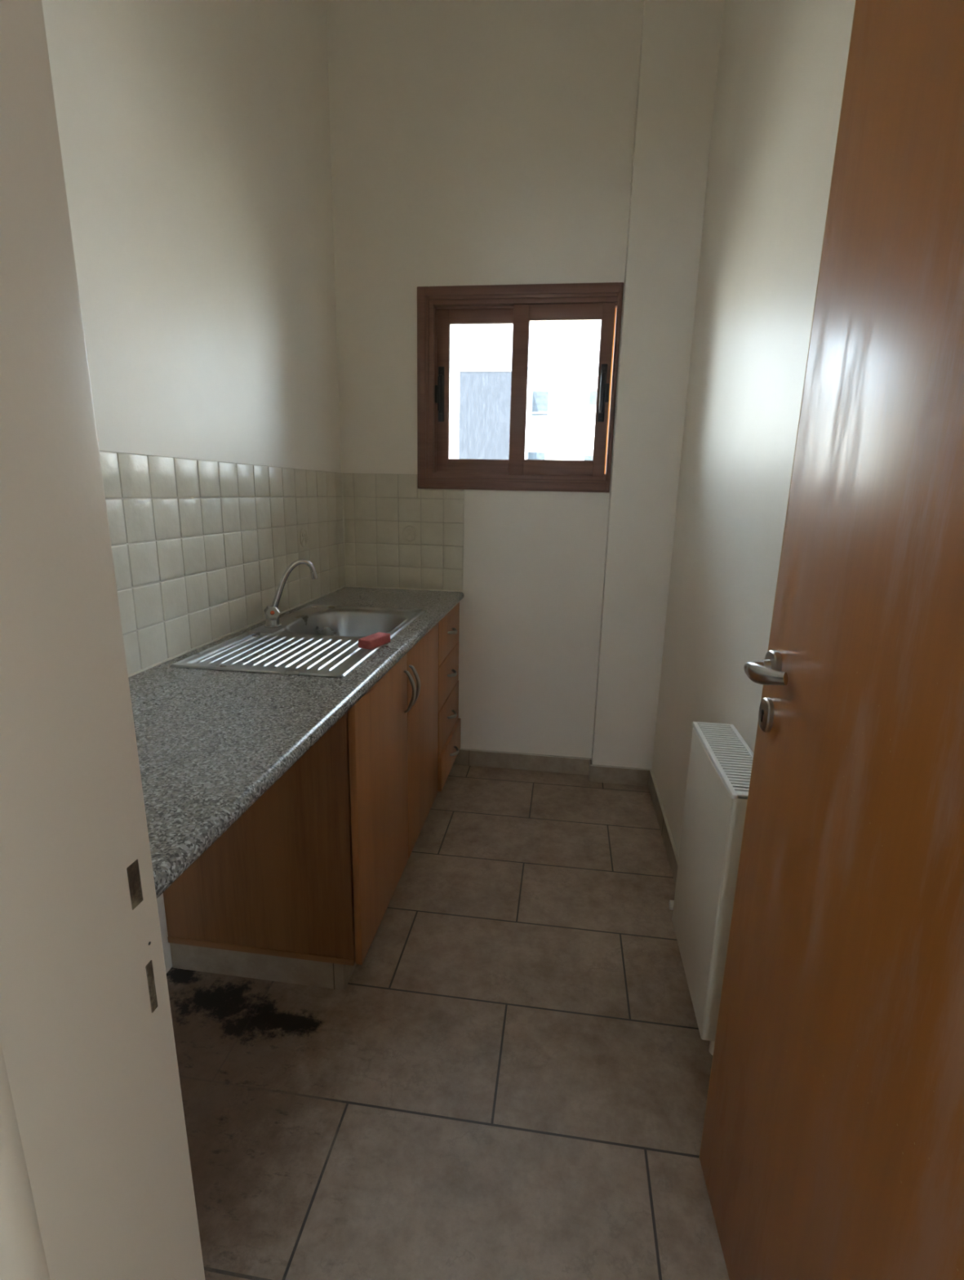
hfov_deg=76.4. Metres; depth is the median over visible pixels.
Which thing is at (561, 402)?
apartment building
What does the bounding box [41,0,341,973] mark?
wall
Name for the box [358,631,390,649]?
sponge
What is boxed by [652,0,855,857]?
wall
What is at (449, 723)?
base cabinet
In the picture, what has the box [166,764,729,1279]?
floor
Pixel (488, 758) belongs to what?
baseboard
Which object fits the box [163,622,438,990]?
base cabinet
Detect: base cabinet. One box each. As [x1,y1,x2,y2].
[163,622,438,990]
[437,601,461,791]
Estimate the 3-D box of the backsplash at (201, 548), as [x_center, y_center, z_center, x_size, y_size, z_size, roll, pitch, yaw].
[-0.797,-0.228,1.674,0.012,0.517,2.380,3,14,7]
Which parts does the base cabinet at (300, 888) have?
board, cabinet door, bow handle, bow handle, cabinet door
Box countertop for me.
[128,586,463,898]
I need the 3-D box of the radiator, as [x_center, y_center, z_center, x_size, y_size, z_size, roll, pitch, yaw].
[0.538,0.541,1.388,0.121,0.616,0.402,3,14,7]
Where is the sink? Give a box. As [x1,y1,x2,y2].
[170,604,425,677]
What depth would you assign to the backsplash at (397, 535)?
2.78 m
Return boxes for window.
[417,282,623,492]
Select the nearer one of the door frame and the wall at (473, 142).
the door frame
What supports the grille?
attached to the radiator
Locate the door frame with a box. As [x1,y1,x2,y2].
[0,0,205,1279]
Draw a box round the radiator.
[669,721,753,1055]
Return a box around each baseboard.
[453,748,591,774]
[588,759,652,786]
[648,769,678,885]
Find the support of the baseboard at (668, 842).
attached to the wall at (782, 64)
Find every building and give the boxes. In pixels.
[448,366,598,460]
[458,369,511,459]
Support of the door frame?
attached to the wall
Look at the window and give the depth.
2.58 m
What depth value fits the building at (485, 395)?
21.02 m
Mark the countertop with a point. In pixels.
(211, 743)
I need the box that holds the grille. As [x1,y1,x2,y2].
[692,721,753,799]
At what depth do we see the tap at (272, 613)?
1.97 m
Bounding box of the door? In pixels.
[698,0,963,1279]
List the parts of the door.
lever handle, key plate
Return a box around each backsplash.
[99,450,346,677]
[342,472,464,591]
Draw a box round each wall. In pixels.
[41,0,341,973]
[326,0,724,768]
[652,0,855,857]
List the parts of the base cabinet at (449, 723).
drawer, drawer, drawer, drawer, bow handle, bow handle, bow handle, bow handle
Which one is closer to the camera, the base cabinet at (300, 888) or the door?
the door
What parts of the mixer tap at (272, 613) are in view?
swan neck spout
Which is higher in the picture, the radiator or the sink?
the sink
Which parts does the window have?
sliding sash, sliding sash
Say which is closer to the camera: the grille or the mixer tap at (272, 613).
the grille
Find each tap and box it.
[264,559,318,628]
[264,605,281,628]
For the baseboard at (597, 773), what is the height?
0.083 m

